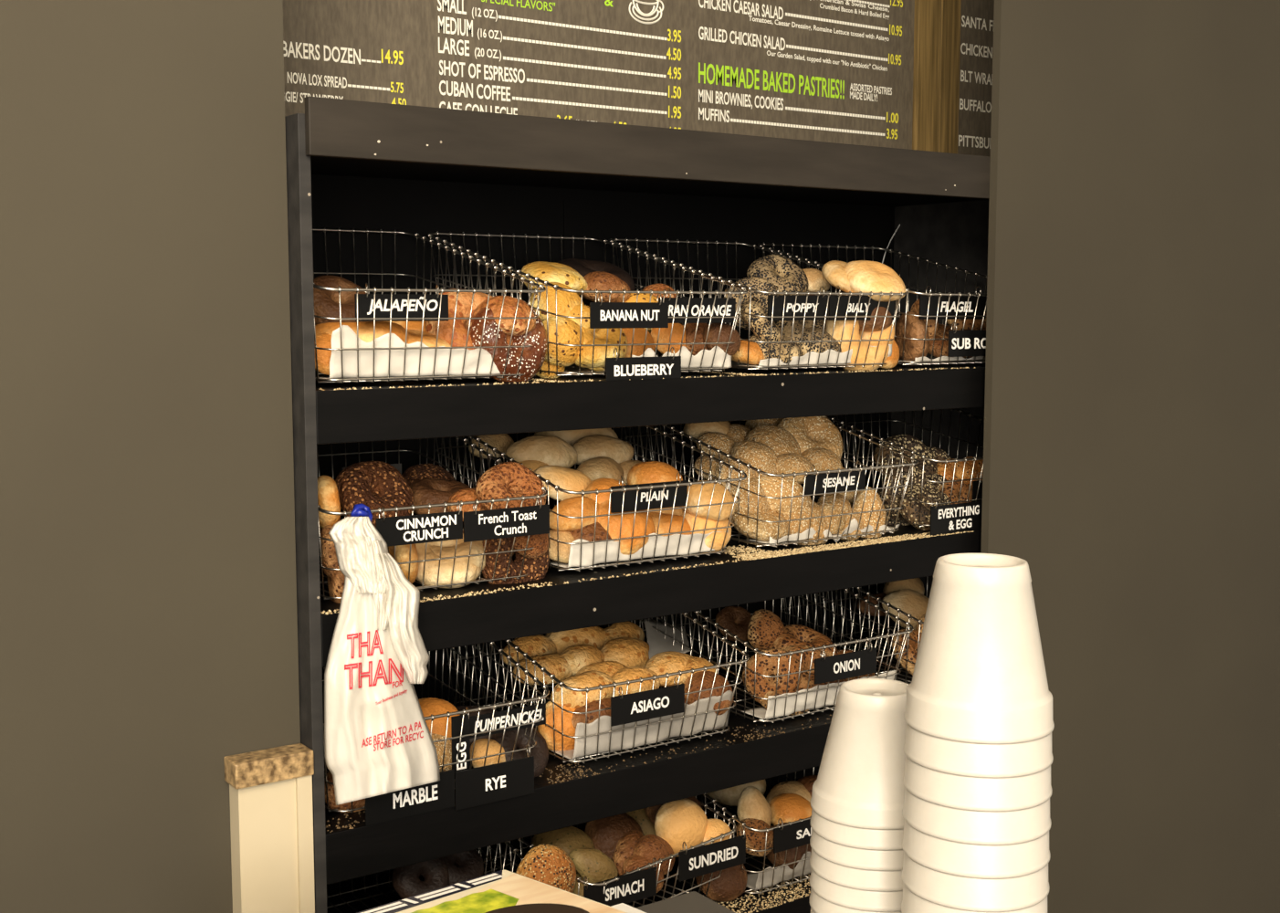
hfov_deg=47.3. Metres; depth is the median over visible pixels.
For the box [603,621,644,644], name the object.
roll
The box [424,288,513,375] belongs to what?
bagel
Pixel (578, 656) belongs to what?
roll
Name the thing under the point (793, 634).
bagel
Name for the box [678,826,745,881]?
name sign
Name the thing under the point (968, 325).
roll
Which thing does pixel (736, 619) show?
bagel
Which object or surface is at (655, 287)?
bread roll
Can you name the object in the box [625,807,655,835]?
bread roll
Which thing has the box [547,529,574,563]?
bread roll
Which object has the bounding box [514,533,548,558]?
bread roll
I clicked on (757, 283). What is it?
bagel
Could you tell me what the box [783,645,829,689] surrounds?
bagel
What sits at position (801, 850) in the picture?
bread roll
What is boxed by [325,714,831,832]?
crumbs
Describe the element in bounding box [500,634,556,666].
roll
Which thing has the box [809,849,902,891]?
foam cup
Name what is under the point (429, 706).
bread roll
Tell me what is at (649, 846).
bread roll
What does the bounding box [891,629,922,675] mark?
bagel
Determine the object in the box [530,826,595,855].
bread roll
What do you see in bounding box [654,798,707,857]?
bread roll
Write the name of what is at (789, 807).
bread roll
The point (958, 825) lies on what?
foam cup
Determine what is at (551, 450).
roll
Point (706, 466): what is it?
bread roll
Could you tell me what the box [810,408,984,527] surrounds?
wire basket
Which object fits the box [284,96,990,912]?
display shelf
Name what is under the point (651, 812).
bread roll
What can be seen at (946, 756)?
foam cup
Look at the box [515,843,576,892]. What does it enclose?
bread roll
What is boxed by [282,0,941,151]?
menu board
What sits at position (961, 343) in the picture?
name sign
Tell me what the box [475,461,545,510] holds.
bagel
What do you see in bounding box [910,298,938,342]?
roll
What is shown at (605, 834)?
bread roll
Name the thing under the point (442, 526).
name sign
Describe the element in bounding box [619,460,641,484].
bread roll
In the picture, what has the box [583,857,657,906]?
name sign
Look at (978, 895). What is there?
foam cup
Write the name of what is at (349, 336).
paper liner
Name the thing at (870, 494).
roll
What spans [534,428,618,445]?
roll
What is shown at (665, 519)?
roll
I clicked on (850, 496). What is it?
bread roll
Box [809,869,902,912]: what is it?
foam cup
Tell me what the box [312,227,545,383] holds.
wire basket
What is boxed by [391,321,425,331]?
bagel
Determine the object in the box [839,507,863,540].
bread roll
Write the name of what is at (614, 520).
bread roll
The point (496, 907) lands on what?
picture
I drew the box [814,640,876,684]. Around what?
name sign
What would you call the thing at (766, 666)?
bagel
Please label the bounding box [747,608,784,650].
bread roll
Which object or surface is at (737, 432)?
bread roll
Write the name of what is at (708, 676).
bread roll
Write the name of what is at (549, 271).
roll
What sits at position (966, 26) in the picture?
menu board
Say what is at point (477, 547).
bagel
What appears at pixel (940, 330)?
roll
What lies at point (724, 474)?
bread roll
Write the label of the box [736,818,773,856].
bread roll
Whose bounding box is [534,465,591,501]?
roll
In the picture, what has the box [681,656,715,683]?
bread roll
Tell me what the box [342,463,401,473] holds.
card
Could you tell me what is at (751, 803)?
roll
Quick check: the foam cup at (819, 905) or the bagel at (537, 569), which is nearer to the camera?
the foam cup at (819, 905)
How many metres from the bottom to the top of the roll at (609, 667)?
0.037 m
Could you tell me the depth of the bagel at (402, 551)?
1.66 m
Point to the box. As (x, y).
(691, 902)
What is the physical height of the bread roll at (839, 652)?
0.053 m
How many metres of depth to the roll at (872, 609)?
2.43 m
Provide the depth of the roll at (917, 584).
2.46 m
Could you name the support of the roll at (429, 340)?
in the wire basket at (542, 288)
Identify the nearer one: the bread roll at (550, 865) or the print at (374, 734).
the print at (374, 734)
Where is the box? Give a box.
[635,891,735,912]
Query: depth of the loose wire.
2.52 m
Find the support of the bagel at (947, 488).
in the wire basket at (913, 453)
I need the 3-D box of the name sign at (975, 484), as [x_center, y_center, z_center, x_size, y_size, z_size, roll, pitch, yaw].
[0.526,0.046,2.203,0.069,0.048,0.014,-4,7,-35]
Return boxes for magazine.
[356,870,627,912]
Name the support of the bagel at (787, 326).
in the wire basket at (734, 364)
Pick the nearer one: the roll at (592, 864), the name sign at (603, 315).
the name sign at (603, 315)
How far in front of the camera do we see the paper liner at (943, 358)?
2.14 m
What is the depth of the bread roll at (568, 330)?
1.78 m
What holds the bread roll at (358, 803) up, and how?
in the wire basket at (494, 706)
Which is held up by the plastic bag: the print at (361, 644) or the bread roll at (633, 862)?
the print at (361, 644)
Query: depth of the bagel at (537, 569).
1.74 m
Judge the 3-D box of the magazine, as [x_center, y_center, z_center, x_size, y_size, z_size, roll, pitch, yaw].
[-0.174,0.491,1.275,0.382,0.126,0.236,-5,7,-39]
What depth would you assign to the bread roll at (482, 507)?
1.74 m
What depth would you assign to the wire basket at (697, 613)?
2.07 m
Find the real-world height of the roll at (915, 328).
0.081 m
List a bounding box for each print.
[344,658,403,689]
[346,629,383,658]
[361,721,421,747]
[361,873,503,912]
[373,730,423,751]
[375,689,407,703]
[392,681,402,688]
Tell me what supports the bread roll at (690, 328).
in the wire basket at (573, 369)
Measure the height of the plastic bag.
0.322 m
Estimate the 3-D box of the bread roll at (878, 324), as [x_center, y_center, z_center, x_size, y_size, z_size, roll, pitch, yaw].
[0.318,-0.205,2.072,0.084,0.055,0.080,-2,6,-17]
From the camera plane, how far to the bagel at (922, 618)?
2.26 m
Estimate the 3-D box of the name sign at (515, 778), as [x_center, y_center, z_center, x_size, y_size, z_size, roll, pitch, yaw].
[-0.168,0.372,1.699,0.104,0.061,0.014,-4,7,-35]
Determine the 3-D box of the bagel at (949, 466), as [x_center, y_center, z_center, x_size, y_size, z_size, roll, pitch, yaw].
[0.496,0.036,2.292,0.082,0.062,0.068,-2,6,-17]
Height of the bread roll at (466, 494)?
0.041 m
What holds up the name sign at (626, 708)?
attached to the wire basket at (717, 666)
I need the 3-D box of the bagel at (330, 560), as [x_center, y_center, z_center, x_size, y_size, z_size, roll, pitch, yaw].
[-0.346,0.106,1.639,0.025,0.058,0.059,-1,6,-14]
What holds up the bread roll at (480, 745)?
in the wire basket at (494, 706)
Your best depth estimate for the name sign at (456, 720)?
1.70 m
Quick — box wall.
[0,0,1279,912]
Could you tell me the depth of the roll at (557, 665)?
1.94 m
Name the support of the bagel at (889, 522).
in the wire basket at (913, 453)
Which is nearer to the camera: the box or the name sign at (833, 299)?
the box
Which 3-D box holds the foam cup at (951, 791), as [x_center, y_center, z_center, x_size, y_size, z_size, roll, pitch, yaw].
[0.263,0.194,1.132,0.113,0.128,0.113,-4,7,-35]
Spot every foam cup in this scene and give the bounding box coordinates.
[809,828,903,870]
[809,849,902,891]
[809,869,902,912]
[809,887,902,912]
[810,678,908,829]
[810,808,903,850]
[901,851,1049,912]
[901,882,1047,912]
[902,755,1052,811]
[902,786,1051,845]
[902,819,1050,879]
[903,723,1053,777]
[904,553,1054,744]
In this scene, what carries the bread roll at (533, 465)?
in the wire basket at (740, 478)
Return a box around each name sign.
[354,283,448,321]
[365,769,454,826]
[375,500,462,546]
[451,713,470,772]
[454,744,534,810]
[463,494,549,542]
[465,694,545,738]
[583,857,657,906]
[589,292,668,328]
[605,346,681,380]
[610,471,687,513]
[610,676,684,726]
[658,287,735,323]
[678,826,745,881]
[767,285,828,320]
[773,818,811,853]
[804,460,865,494]
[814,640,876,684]
[828,285,894,320]
[918,285,986,319]
[929,497,982,535]
[947,322,986,356]
[971,472,982,502]
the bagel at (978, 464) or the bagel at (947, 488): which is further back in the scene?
the bagel at (978, 464)
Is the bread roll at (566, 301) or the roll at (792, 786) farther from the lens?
the roll at (792, 786)
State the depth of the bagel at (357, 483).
1.72 m
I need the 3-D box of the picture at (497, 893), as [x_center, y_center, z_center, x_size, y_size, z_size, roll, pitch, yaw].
[-0.081,0.422,1.340,0.153,0.001,0.216,-4,7,-35]
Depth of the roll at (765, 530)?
1.99 m
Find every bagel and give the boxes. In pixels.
[313,274,367,325]
[314,321,409,343]
[317,475,340,529]
[320,524,338,577]
[326,566,345,603]
[335,461,413,526]
[388,544,418,583]
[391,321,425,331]
[391,857,449,899]
[409,478,471,514]
[415,534,480,588]
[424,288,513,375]
[430,533,485,569]
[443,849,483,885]
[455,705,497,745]
[470,297,547,381]
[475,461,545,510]
[481,536,549,584]
[490,726,548,776]
[556,258,634,304]
[581,326,627,371]
[715,606,751,642]
[723,277,777,330]
[740,300,784,343]
[742,648,801,702]
[746,254,808,292]
[747,333,802,363]
[760,674,808,715]
[769,624,837,656]
[776,320,826,340]
[776,415,843,460]
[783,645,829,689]
[825,319,894,370]
[873,434,937,477]
[878,490,909,524]
[881,462,927,521]
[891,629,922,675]
[897,484,946,529]
[915,613,925,632]
[923,472,958,504]
[926,446,950,463]
[936,458,979,487]
[939,479,972,503]
[965,456,983,480]
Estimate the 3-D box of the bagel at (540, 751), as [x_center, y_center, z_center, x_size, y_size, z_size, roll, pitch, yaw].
[-0.147,0.364,1.798,0.062,0.068,0.075,4,7,34]
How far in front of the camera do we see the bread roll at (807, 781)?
2.21 m
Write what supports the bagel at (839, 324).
in the wire basket at (734, 364)
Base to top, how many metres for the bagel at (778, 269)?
0.075 m
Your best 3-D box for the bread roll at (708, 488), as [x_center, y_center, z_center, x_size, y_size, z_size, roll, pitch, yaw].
[0.089,0.058,1.932,0.072,0.051,0.070,-6,8,-44]
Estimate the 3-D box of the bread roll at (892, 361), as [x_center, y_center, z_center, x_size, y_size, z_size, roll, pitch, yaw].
[0.341,-0.152,2.089,0.060,0.054,0.052,0,6,0]
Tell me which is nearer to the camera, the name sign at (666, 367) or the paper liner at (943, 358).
the name sign at (666, 367)
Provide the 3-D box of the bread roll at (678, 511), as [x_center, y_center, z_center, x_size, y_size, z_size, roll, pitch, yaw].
[0.015,0.063,1.962,0.092,0.062,0.090,-3,7,-28]
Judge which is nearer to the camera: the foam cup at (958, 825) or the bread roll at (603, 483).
the foam cup at (958, 825)
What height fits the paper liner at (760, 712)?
0.036 m
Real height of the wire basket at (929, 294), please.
0.188 m
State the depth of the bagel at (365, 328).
1.63 m
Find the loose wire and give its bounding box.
[881,223,900,263]
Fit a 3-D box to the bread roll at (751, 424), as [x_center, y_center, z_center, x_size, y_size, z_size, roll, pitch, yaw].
[0.207,-0.047,2.260,0.086,0.055,0.083,-2,6,-18]
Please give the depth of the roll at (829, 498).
2.06 m
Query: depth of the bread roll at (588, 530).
1.82 m
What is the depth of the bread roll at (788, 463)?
2.08 m
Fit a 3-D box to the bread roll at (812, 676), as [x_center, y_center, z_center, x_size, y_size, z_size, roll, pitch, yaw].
[0.269,0.327,2.097,0.064,0.046,0.062,-4,7,-32]
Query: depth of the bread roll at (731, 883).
1.98 m
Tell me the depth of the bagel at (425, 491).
1.79 m
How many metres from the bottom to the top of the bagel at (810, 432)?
0.100 m
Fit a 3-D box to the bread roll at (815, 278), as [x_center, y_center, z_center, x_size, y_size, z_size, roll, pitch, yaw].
[0.253,-0.261,2.168,0.056,0.038,0.053,-1,6,-6]
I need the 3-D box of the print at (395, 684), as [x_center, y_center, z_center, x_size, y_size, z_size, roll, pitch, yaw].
[-0.261,0.244,1.569,0.001,0.008,0.018,3,7,28]
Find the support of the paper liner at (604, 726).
in the wire basket at (717, 666)
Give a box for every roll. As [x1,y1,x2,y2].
[314,332,331,375]
[324,771,365,813]
[402,463,456,485]
[407,329,451,346]
[418,697,460,737]
[431,733,451,772]
[446,488,481,521]
[468,433,514,458]
[470,738,505,767]
[472,295,535,335]
[480,491,515,510]
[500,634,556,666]
[504,434,577,468]
[512,653,572,684]
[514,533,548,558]
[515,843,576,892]
[519,460,548,472]
[520,261,587,294]
[530,282,584,321]
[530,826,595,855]
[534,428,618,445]
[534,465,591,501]
[535,359,564,377]
[537,701,576,750]
[542,315,584,366]
[545,626,605,653]
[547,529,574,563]
[549,495,599,531]
[550,670,615,708]
[559,644,604,675]
[566,304,599,332]
[568,848,618,882]
[569,521,611,541]
[571,434,633,464]
[571,698,610,728]
[572,870,587,896]
[575,337,623,367]
[576,456,623,482]
[576,660,626,676]
[582,271,630,302]
[583,477,625,503]
[584,813,643,861]
[598,499,655,555]
[600,637,649,667]
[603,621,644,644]
[611,666,660,696]
[612,829,643,875]
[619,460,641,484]
[621,327,655,356]
[621,854,663,892]
[625,293,657,332]
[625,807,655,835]
[627,461,682,484]
[632,834,674,874]
[642,283,676,297]
[643,650,692,686]
[644,796,702,825]
[646,506,684,515]
[648,512,692,536]
[650,323,686,354]
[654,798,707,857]
[681,480,735,521]
[681,510,731,551]
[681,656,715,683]
[682,323,710,356]
[682,420,730,443]
[683,671,733,715]
[693,454,723,480]
[695,864,747,902]
[696,431,735,458]
[702,323,740,355]
[702,818,732,845]
[707,779,765,806]
[715,455,756,487]
[726,423,751,443]
[727,477,769,513]
[731,339,764,364]
[731,440,777,478]
[731,509,791,540]
[736,786,771,826]
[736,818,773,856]
[744,418,781,429]
[744,424,801,456]
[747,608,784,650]
[755,475,811,515]
[765,780,811,803]
[765,822,811,869]
[768,793,812,825]
[776,452,814,483]
[784,500,828,545]
[797,327,841,356]
[797,775,818,796]
[801,447,842,471]
[802,268,829,292]
[806,671,847,684]
[817,467,859,503]
[817,493,850,534]
[821,260,852,292]
[837,650,874,681]
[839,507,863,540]
[844,260,906,301]
[853,486,886,537]
[857,592,886,616]
[858,306,892,332]
[879,339,899,368]
[881,588,928,629]
[882,577,924,595]
[894,311,929,366]
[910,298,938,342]
[927,335,948,357]
[935,324,965,357]
[946,311,986,330]
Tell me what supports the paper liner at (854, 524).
in the wire basket at (672, 428)
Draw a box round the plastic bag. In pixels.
[324,503,440,805]
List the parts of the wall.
panel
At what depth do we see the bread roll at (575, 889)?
1.85 m
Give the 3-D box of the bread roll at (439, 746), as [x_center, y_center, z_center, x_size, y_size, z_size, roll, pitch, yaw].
[-0.246,0.351,1.737,0.067,0.054,0.053,-3,7,-27]
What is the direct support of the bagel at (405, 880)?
in the wire basket at (515, 850)
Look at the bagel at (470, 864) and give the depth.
1.79 m
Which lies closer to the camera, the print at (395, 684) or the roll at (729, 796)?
the print at (395, 684)
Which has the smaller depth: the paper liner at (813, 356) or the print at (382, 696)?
the print at (382, 696)
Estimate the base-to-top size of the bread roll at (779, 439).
0.075 m
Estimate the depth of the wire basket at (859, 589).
2.31 m
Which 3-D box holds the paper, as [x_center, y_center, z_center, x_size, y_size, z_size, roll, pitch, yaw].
[0.039,0.255,2.087,0.064,0.032,0.208,0,6,-1]
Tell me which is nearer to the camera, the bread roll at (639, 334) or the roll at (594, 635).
the bread roll at (639, 334)
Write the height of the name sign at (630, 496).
0.045 m
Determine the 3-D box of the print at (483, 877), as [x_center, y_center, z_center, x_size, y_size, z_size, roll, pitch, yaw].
[-0.223,0.418,1.366,0.223,0.001,0.030,-4,7,-35]
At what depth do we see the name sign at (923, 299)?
2.12 m
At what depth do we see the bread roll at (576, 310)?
1.81 m
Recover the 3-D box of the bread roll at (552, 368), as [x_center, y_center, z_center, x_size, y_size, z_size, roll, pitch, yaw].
[-0.117,-0.118,1.822,0.048,0.045,0.040,-6,8,-44]
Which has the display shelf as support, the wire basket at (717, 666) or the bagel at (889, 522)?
the wire basket at (717, 666)
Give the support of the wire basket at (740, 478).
on the display shelf
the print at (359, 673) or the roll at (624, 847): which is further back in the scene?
the roll at (624, 847)
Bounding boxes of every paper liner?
[314,325,500,378]
[549,690,733,758]
[550,529,728,567]
[631,346,731,368]
[741,670,896,718]
[742,344,891,366]
[745,518,899,544]
[745,851,811,890]
[898,356,985,361]
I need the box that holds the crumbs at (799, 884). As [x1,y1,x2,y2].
[718,873,810,912]
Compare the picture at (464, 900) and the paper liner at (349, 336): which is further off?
the paper liner at (349, 336)
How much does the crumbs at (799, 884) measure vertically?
0.002 m
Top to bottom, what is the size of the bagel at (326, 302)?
0.073 m
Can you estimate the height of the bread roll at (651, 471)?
0.051 m
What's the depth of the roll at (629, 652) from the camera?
2.01 m
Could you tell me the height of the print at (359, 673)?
0.032 m
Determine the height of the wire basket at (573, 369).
0.188 m
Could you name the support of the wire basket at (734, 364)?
on the display shelf
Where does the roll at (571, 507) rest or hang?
in the wire basket at (740, 478)
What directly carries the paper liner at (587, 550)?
in the wire basket at (740, 478)
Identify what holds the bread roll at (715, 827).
in the wire basket at (659, 861)
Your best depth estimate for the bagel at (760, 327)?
1.96 m
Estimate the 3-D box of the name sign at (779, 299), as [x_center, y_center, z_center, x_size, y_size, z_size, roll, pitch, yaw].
[0.213,-0.205,1.954,0.107,0.046,0.014,-4,7,-35]
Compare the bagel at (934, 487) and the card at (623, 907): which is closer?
the card at (623, 907)
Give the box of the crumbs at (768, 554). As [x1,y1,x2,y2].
[320,530,973,614]
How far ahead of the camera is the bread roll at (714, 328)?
1.90 m
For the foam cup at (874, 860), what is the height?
0.107 m
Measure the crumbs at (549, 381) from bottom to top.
0.002 m
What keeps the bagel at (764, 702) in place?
in the wire basket at (697, 613)
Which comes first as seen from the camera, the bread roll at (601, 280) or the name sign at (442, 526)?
the name sign at (442, 526)
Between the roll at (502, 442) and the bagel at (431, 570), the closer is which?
the bagel at (431, 570)
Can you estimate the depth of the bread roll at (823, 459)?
2.13 m
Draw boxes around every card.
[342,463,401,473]
[611,902,646,912]
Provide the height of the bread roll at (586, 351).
0.037 m
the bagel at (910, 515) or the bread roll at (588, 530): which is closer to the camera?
the bread roll at (588, 530)
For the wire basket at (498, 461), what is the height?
0.188 m
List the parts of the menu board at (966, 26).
frame rail, panel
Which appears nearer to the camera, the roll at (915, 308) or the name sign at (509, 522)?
the name sign at (509, 522)
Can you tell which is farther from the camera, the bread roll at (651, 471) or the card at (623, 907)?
the bread roll at (651, 471)
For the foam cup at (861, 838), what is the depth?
1.22 m
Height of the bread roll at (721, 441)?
0.046 m
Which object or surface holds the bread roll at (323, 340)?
in the wire basket at (542, 288)
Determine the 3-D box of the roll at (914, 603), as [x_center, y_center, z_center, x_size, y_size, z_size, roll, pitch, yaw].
[0.449,0.257,2.400,0.110,0.075,0.064,-2,6,-19]
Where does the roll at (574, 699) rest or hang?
in the wire basket at (717, 666)
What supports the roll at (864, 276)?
in the wire basket at (734, 364)
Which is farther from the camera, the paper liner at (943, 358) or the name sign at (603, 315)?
the paper liner at (943, 358)
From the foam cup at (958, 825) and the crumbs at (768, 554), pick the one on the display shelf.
the crumbs at (768, 554)
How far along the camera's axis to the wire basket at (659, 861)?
1.92 m
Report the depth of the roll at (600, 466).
1.95 m
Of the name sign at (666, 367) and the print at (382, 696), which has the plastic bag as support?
the print at (382, 696)
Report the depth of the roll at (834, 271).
2.05 m
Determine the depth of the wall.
1.56 m
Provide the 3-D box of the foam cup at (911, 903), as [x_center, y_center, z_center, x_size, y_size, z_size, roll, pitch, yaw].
[0.263,0.296,1.142,0.113,0.128,0.113,-4,7,-35]
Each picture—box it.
[411,889,518,912]
[477,873,624,912]
[484,902,589,912]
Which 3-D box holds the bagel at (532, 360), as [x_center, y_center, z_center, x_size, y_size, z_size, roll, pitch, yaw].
[-0.154,-0.137,1.730,0.102,0.104,0.047,-5,8,-42]
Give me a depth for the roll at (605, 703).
1.85 m
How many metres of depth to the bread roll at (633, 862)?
1.90 m
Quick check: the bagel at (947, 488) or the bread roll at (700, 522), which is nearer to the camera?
the bread roll at (700, 522)
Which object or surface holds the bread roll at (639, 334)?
in the wire basket at (573, 369)
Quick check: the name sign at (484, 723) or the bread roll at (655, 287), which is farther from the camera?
the bread roll at (655, 287)
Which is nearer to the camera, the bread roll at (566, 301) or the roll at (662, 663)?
the bread roll at (566, 301)
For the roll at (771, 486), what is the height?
0.057 m
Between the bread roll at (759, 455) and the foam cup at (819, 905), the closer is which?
the foam cup at (819, 905)
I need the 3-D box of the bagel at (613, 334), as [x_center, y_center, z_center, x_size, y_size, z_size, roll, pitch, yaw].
[-0.054,-0.144,1.835,0.083,0.076,0.063,-5,8,-41]
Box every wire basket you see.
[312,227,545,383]
[316,436,547,599]
[322,641,549,813]
[326,840,524,912]
[427,230,748,376]
[435,425,747,571]
[446,612,748,763]
[479,798,736,907]
[608,237,906,369]
[623,420,918,547]
[630,587,913,723]
[674,767,814,894]
[757,241,987,365]
[781,576,928,684]
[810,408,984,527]
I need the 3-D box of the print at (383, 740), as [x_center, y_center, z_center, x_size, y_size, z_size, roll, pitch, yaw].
[-0.256,0.306,1.576,0.013,0.012,0.069,5,8,42]
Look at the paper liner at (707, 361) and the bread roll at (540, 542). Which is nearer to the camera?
the bread roll at (540, 542)
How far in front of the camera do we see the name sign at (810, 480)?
2.02 m
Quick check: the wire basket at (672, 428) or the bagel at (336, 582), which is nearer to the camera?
the bagel at (336, 582)
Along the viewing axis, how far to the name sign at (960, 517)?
2.13 m
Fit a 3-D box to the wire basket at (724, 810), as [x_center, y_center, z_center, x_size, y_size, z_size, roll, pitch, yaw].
[0.165,0.489,2.189,0.294,0.188,0.372,-4,7,-35]
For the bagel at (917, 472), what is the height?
0.092 m
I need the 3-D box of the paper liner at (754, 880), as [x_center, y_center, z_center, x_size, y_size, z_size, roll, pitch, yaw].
[0.238,0.569,2.092,0.231,0.038,0.064,-4,7,-35]
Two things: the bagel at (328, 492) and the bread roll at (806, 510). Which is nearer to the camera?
the bagel at (328, 492)
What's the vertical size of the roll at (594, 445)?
0.047 m
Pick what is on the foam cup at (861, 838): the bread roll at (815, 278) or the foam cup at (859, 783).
the foam cup at (859, 783)
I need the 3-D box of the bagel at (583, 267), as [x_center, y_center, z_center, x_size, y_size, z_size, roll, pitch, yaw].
[-0.067,-0.241,2.024,0.122,0.067,0.116,-2,6,-19]
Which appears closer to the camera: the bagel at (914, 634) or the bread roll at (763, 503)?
the bread roll at (763, 503)
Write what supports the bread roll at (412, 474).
in the wire basket at (498, 461)
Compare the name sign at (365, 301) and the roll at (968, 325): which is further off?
the roll at (968, 325)
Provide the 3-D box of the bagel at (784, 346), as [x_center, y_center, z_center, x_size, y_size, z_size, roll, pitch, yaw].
[0.181,-0.147,1.988,0.075,0.045,0.074,5,7,38]
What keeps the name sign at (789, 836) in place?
attached to the wire basket at (724, 810)
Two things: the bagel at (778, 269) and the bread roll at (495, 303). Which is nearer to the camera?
the bread roll at (495, 303)
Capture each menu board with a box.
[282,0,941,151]
[937,0,994,156]
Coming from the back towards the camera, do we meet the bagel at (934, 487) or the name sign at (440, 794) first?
the bagel at (934, 487)
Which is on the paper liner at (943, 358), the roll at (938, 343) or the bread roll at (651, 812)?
the roll at (938, 343)
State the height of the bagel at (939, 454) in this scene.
0.063 m
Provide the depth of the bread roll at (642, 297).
1.94 m
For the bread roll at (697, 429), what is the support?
on the bread roll at (737, 432)
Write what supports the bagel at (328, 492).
in the wire basket at (498, 461)
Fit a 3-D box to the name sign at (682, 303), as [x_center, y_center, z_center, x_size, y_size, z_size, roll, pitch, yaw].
[0.074,-0.192,1.857,0.123,0.044,0.014,-4,7,-35]
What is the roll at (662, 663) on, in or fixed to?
in the wire basket at (717, 666)
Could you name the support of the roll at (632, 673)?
in the wire basket at (717, 666)
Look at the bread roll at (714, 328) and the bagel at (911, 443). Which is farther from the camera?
the bagel at (911, 443)
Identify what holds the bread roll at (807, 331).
in the wire basket at (734, 364)
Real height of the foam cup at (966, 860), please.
0.128 m
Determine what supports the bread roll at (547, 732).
in the wire basket at (717, 666)
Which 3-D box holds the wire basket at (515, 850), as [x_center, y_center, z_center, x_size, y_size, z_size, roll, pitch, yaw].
[-0.330,0.524,1.841,0.294,0.188,0.372,-4,7,-35]
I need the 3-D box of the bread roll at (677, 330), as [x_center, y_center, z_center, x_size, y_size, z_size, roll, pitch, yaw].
[0.041,-0.155,1.923,0.054,0.052,0.048,0,6,4]
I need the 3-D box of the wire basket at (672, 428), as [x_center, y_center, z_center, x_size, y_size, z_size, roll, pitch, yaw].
[0.183,0.010,2.154,0.294,0.188,0.372,-4,7,-35]
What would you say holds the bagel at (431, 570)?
in the wire basket at (498, 461)
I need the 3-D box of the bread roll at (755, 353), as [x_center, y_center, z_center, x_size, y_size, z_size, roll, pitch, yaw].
[0.145,-0.141,1.971,0.053,0.034,0.052,-3,6,-27]
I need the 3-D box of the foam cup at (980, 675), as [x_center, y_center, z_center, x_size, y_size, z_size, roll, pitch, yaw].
[0.263,0.143,1.127,0.113,0.128,0.113,-4,7,-35]
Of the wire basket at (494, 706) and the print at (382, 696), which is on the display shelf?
the wire basket at (494, 706)
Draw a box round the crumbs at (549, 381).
[318,367,975,390]

